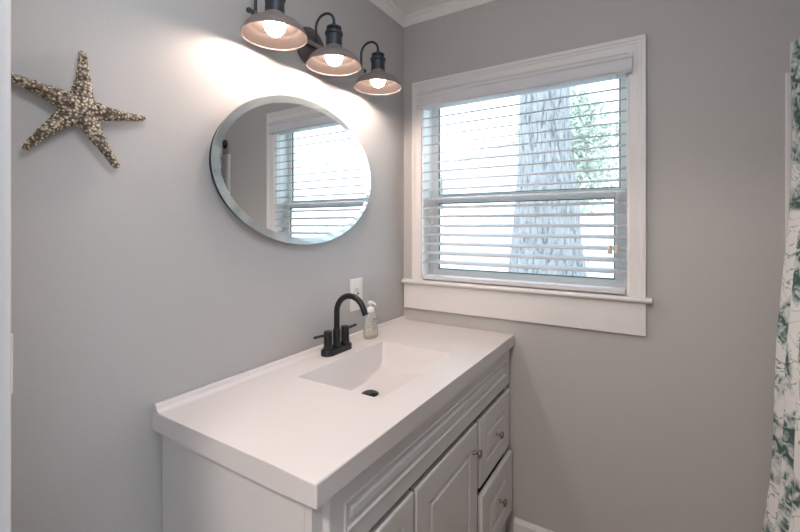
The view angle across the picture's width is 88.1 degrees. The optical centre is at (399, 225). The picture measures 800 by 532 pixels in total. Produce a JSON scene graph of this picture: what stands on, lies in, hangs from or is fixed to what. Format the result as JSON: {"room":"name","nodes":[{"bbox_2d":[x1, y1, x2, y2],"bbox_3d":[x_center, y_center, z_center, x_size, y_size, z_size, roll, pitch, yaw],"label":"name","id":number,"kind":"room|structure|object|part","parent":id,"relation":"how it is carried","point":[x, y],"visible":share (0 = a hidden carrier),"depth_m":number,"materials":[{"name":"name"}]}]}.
{"room":"bathroom","nodes":[
{"label":"bathroom","id":0,"kind":"room"},
{"bbox_2d":[11,0,403,531],"bbox_3d":[-0.894,0.152,0.727,0.120,2.360,3.540,0,0,32],"label":"wall","id":1,"kind":"structure","parent":0,"point":[135,286],"depth_m":1.04,"materials":[{"name":"paint"}]},
{"bbox_2d":[11,333,12,393],"bbox_3d":[-0.782,0.272,0.785,0.009,0.120,0.072,0,0,32],"label":"light switch","id":2,"kind":"object","parent":1,"relation":"attached to","point":[11,333],"visible":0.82,"depth_m":0.81,"materials":[{"name":"white plastic"}]},
{"bbox_2d":[11,51,145,168],"bbox_3d":[-0.690,-0.256,0.898,0.038,0.249,0.263,0,0,32],"label":"starfish","id":3,"kind":"object","parent":1,"relation":"attached to","point":[78,107],"visible":0.99,"depth_m":0.89,"materials":[{"name":"beige"}]},
{"bbox_2d":[153,315,408,413],"bbox_3d":[-0.288,0.458,1.550,0.034,0.019,1.215,0,0,32],"label":"backsplash","id":4,"kind":"structure","parent":1,"relation":"attached to","point":[177,401],"depth_m":1.26,"materials":[{"name":"white stone"}]},
{"bbox_2d":[209,95,370,244],"bbox_3d":[-0.336,-0.190,1.484,0.026,0.514,0.756,0,0,32],"label":"oval mirror","id":5,"kind":"object","parent":1,"relation":"attached to","point":[288,168],"visible":1,"depth_m":1.40,"materials":[{"name":"grey mirror"}]},
{"bbox_2d":[240,0,401,94],"bbox_3d":[-0.241,-0.656,1.452,0.220,0.198,0.721,0,0,32],"label":"vanity light","id":6,"kind":"object","parent":1,"relation":"attached to","point":[273,29],"visible":1,"depth_m":1.42,"materials":[{"name":"brown metal"}]},
{"bbox_3d":[-0.405,-0.701,1.242,0.095,0.107,0.010,0,0,32],"label":"arm","id":7,"kind":"part","parent":6,"relation":"part of","materials":[{"name":"brown metal"}]},
{"bbox_3d":[-0.369,-0.590,1.220,0.191,0.066,0.191,0,0,32],"label":"lamp shade","id":8,"kind":"part","parent":6,"relation":"part of","materials":[{"name":"grey metal"}]},
{"bbox_3d":[-0.369,-0.589,1.220,0.060,0.060,0.060,0,0,32],"label":"bulb","id":9,"kind":"part","parent":6,"relation":"part of","materials":[{"name":"white glass"}]},
{"bbox_3d":[-0.266,-0.701,1.466,0.095,0.107,0.010,0,0,32],"label":"arm","id":10,"kind":"part","parent":6,"relation":"part of","materials":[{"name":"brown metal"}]},
{"bbox_3d":[-0.230,-0.590,1.443,0.191,0.066,0.191,0,0,32],"label":"lamp shade","id":11,"kind":"part","parent":6,"relation":"part of","materials":[{"name":"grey metal"}]},
{"bbox_3d":[-0.230,-0.589,1.443,0.060,0.060,0.060,0,0,32],"label":"bulb","id":12,"kind":"part","parent":6,"relation":"part of","materials":[{"name":"white glass"}]},
{"bbox_3d":[-0.125,-0.701,1.692,0.095,0.107,0.010,0,0,32],"label":"arm","id":13,"kind":"part","parent":6,"relation":"part of","materials":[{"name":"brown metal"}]},
{"bbox_3d":[-0.089,-0.590,1.669,0.191,0.066,0.191,0,0,32],"label":"lamp shade","id":14,"kind":"part","parent":6,"relation":"part of","materials":[{"name":"grey metal"}]},
{"bbox_3d":[-0.089,-0.589,1.669,0.060,0.060,0.060,0,0,32],"label":"bulb","id":15,"kind":"part","parent":6,"relation":"part of","materials":[{"name":"white glass"}]},
{"bbox_2d":[350,278,361,311],"bbox_3d":[-0.184,0.290,1.744,0.009,0.134,0.084,0,0,32],"label":"electrical outlet","id":16,"kind":"object","parent":1,"relation":"attached to","point":[355,284],"visible":0.63,"depth_m":1.74,"materials":[{"name":"white plastic"}]},
{"bbox_2d":[354,286,358,302],"bbox_3d":[-0.182,0.290,1.743,0.002,0.067,0.033,0,0,32],"label":"receptacle","id":17,"kind":"object","parent":16,"relation":"attached to","point":[356,288],"depth_m":1.74,"materials":[{"name":"grey plastic"}]},
{"bbox_2d":[368,0,406,27],"bbox_3d":[-0.386,-1.010,1.388,0.044,0.035,1.600,0,0,32],"label":"trim","id":18,"kind":"structure","parent":1,"relation":"attached to","point":[386,6],"depth_m":1.94,"materials":[{"name":"white paint"}]},
{"bbox_2d":[390,0,452,14],"bbox_3d":[0.116,-1.068,0.098,2.500,0.080,3.540,0,0,32],"label":"ceiling","id":19,"kind":"structure","parent":0,"point":[407,6],"depth_m":1.92,"materials":[{"name":"white paint"}]},
{"bbox_2d":[404,0,799,531],"bbox_3d":[1.015,0.152,1.540,2.260,2.360,0.140,0,0,32],"label":"wall","id":20,"kind":"structure","parent":0,"point":[669,429],"depth_m":1.48,"materials":[{"name":"paint"}]},
{"bbox_2d":[404,0,496,27],"bbox_3d":[0.966,-1.010,1.462,2.260,0.035,0.044,0,0,32],"label":"trim","id":21,"kind":"structure","parent":20,"relation":"attached to","point":[454,6],"depth_m":1.94,"materials":[{"name":"white paint"}]},
{"bbox_2d":[401,34,651,336],"bbox_3d":[0.502,-0.147,1.839,1.058,1.106,0.176,0,0,32],"label":"window","id":22,"kind":"structure","parent":20,"relation":"in","point":[606,312],"depth_m":1.71,"materials":[{"name":"white paint"}]},
{"bbox_2d":[416,53,632,294],"bbox_3d":[0.484,-0.186,1.785,0.908,0.888,0.086,0,0,32],"label":"window blind","id":23,"kind":"object","parent":22,"relation":"attached to","point":[615,67],"visible":1,"depth_m":1.73,"materials":[{"name":"white plastic"}]},
{"bbox_3d":[0.155,-0.296,1.966,0.002,0.543,0.004,0,0,32],"label":"pull cord","id":24,"kind":"part","parent":23,"relation":"part of","materials":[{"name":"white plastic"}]},
{"bbox_3d":[0.488,0.248,1.795,0.866,0.020,0.052,0,0,32],"label":"rail","id":25,"kind":"part","parent":23,"relation":"part of","materials":[{"name":"white plastic"}]},
{"bbox_3d":[0.815,-0.247,1.555,0.002,0.642,0.004,0,0,32],"label":"pull cord","id":26,"kind":"part","parent":23,"relation":"part of","materials":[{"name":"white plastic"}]},
{"bbox_3d":[0.527,0.058,1.858,0.872,0.415,0.032,0,0,32],"label":"sash","id":27,"kind":"part","parent":22,"relation":"part of","materials":[{"name":"white plastic"}]},
{"bbox_3d":[0.545,-0.375,1.887,0.872,0.524,0.032,0,0,32],"label":"sash","id":28,"kind":"part","parent":22,"relation":"part of","materials":[{"name":"white plastic"}]},
{"bbox_2d":[514,517,553,531],"bbox_3d":[0.860,1.293,1.546,0.870,0.078,0.014,0,0,32],"label":"baseboard","id":29,"kind":"structure","parent":20,"relation":"attached to","point":[520,525],"depth_m":1.75,"materials":[{"name":"white paint"}]},
{"bbox_2d":[785,72,791,246],"bbox_3d":[1.581,0.423,1.098,0.832,1.817,0.012,0,0,32],"label":"trim","id":30,"kind":"structure","parent":20,"relation":"attached to","point":[788,105],"depth_m":1.31,"materials":[{"name":"white paint"}]},
{"bbox_3d":[0.860,-0.558,0.611,0.060,0.060,1.599,0,0,32],"label":"curtain rod","id":31,"kind":"object","parent":20,"relation":"attached to","visible":0},
{"bbox_2d":[762,37,799,531],"bbox_3d":[0.979,0.358,0.992,0.146,1.828,0.701,0,0,32],"label":"shower curtain","id":32,"kind":"object","parent":31,"relation":"hanging from","point":[782,511],"visible":1,"depth_m":1.23,"materials":[{"name":"fabric"}]},
{"bbox_3d":[0.115,1.362,0.097,2.500,0.060,3.540,0,0,32],"label":"floor","id":33,"kind":"structure","parent":0,"visible":0},
{"bbox_2d":[162,350,511,531],"bbox_3d":[-0.050,0.925,1.413,0.581,0.814,1.187,0,0,32],"label":"vanity cabinet","id":34,"kind":"object","parent":33,"relation":"on","point":[452,472],"visible":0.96,"depth_m":1.06,"materials":[{"name":"white paint"}]},
{"bbox_2d":[152,315,513,509],"bbox_3d":[-0.066,0.515,1.412,0.557,0.133,1.216,0,0,32],"label":"countertop","id":35,"kind":"structure","parent":34,"relation":"on","point":[304,425],"depth_m":1.08,"materials":[{"name":"white stone"}]},
{"bbox_2d":[314,293,367,356],"bbox_3d":[-0.230,0.356,1.521,0.188,0.222,0.192,0,0,-20],"label":"faucet","id":36,"kind":"object","parent":35,"relation":"on","point":[341,342],"visible":1,"depth_m":1.52,"materials":[{"name":"black metal"}]},
{"bbox_3d":[-0.282,0.393,1.465,0.010,0.013,0.057,0,0,34],"label":"lever","id":37,"kind":"part","parent":36,"relation":"part of","materials":[{"name":"black metal"}]},
{"bbox_3d":[-0.260,0.415,1.498,0.035,0.065,0.035,0,0,32],"label":"handle","id":38,"kind":"part","parent":36,"relation":"part of","materials":[{"name":"black metal"}]},
{"bbox_3d":[-0.235,0.458,1.539,0.052,0.020,0.148,0,0,32],"label":"plate","id":39,"kind":"part","parent":36,"relation":"part of","materials":[{"name":"black metal"}]},
{"bbox_3d":[-0.209,0.415,1.580,0.035,0.065,0.035,0,0,32],"label":"handle","id":40,"kind":"part","parent":36,"relation":"part of","materials":[{"name":"black metal"}]},
{"bbox_3d":[-0.181,0.346,1.506,0.160,0.202,0.033,0,0,32],"label":"spout","id":41,"kind":"part","parent":36,"relation":"part of","materials":[{"name":"black metal"}]},
{"bbox_2d":[363,301,377,338],"bbox_3d":[-0.123,0.391,1.732,0.058,0.152,0.074,0,0,4],"label":"soap bottle","id":42,"kind":"object","parent":35,"relation":"on","point":[370,309],"visible":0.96,"depth_m":1.73,"materials":[{"name":"clear plastic"}]},
{"bbox_3d":[-0.053,0.971,0.952,0.018,0.552,0.312,0,0,32],"label":"door","id":43,"kind":"part","parent":34,"relation":"part of","materials":[{"name":"white paint"}]},
{"bbox_3d":[0.138,0.925,1.295,0.019,0.814,1.187,0,0,32],"label":"frame","id":44,"kind":"part","parent":34,"relation":"part of","materials":[{"name":"white paint"}]},
{"bbox_3d":[0.161,0.598,1.296,0.019,0.160,1.154,0,0,32],"label":"false drawer","id":45,"kind":"part","parent":34,"relation":"part of","materials":[{"name":"white paint"}]},
{"bbox_3d":[0.152,0.972,1.281,0.018,0.550,0.439,0,0,32],"label":"door","id":46,"kind":"part","parent":34,"relation":"part of","materials":[{"name":"white paint"}]},
{"bbox_3d":[0.268,0.784,1.423,0.030,0.029,0.029,0,0,32],"label":"knob","id":47,"kind":"part","parent":34,"relation":"part of","materials":[{"name":"silver metal"}]},
{"bbox_3d":[0.372,0.821,1.635,0.018,0.242,0.352,0,0,32],"label":"drawer","id":48,"kind":"part","parent":34,"relation":"part of","materials":[{"name":"white paint"}]},
{"bbox_3d":[0.380,1.091,1.626,0.018,0.254,0.358,0,0,32],"label":"drawer","id":49,"kind":"part","parent":34,"relation":"part of","materials":[{"name":"white paint"}]},
{"bbox_3d":[0.393,0.820,1.624,0.030,0.029,0.029,0,0,32],"label":"knob","id":50,"kind":"part","parent":34,"relation":"part of","materials":[{"name":"silver metal"}]},
{"bbox_3d":[0.406,1.085,1.623,0.030,0.029,0.029,0,0,32],"label":"knob","id":51,"kind":"part","parent":34,"relation":"part of","materials":[{"name":"silver metal"}]},
{"bbox_3d":[0.101,0.152,0.074,2.260,2.360,0.115,0,0,32],"label":"wall","id":52,"kind":"structure","parent":0,"visible":0},
{"bbox_2d":[0,0,10,531],"bbox_3d":[-0.186,0.273,0.263,0.964,2.118,0.132,0,0,32],"label":"door","id":53,"kind":"structure","parent":52,"relation":"in","point":[5,5],"depth_m":0.54,"materials":[{"name":"grey paint"}]},
{"label":"outside","id":54,"kind":"structure","parent":0,"visible":0},
{"bbox_2d":[440,231,613,277],"bbox_3d":[23.356,1.882,58.411,120.000,0.100,119.700,0,0,32],"label":"ground","id":55,"kind":"structure","parent":54,"point":[605,242],"depth_m":19.05,"materials":[{"name":"white"}]},
{"bbox_2d":[440,175,442,209],"bbox_3d":[2.689,-1.265,35.789,5.404,6.194,5.809,0,0,32],"label":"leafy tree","id":56,"kind":"object","parent":55,"relation":"on","point":[441,176],"visible":0.02,"depth_m":34.30,"materials":[{"name":"green plant"}]},
{"bbox_2d":[440,135,605,255],"bbox_3d":[9.157,-1.988,29.966,10.000,7.640,10.000,0,0,32],"label":"house","id":57,"kind":"structure","parent":55,"relation":"on","point":[509,150],"depth_m":26.94,"materials":[{"name":"white"}]},
{"bbox_3d":[5.343,-1.418,26.968,0.940,1.340,0.015,0,0,32],"label":"pane","id":58,"kind":"part","parent":57,"relation":"part of","materials":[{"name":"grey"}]},
{"bbox_2d":[508,87,586,276],"bbox_3d":[1.711,-2.668,5.498,3.737,9.000,7.637,0,0,-42],"label":"oak tree","id":59,"kind":"object","parent":55,"relation":"on","point":[564,102],"visible":0.14,"depth_m":3.99,"materials":[{"name":"grey plant"}]},
{"bbox_2d":[513,86,618,212],"bbox_3d":[6.084,-1.827,14.924,3.843,7.319,3.903,0,0,32],"label":"leafy tree","id":60,"kind":"object","parent":55,"relation":"on","point":[586,110],"visible":0.3,"depth_m":13.92,"materials":[{"name":"green plant"}]},
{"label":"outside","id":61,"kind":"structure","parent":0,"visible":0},
{"bbox_2d":[440,255,613,265],"bbox_3d":[6.754,1.822,22.332,70.000,0.020,2.500,0,0,32],"label":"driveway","id":62,"kind":"structure","parent":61,"point":[441,256],"depth_m":22.86,"materials":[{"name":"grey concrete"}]}
]}

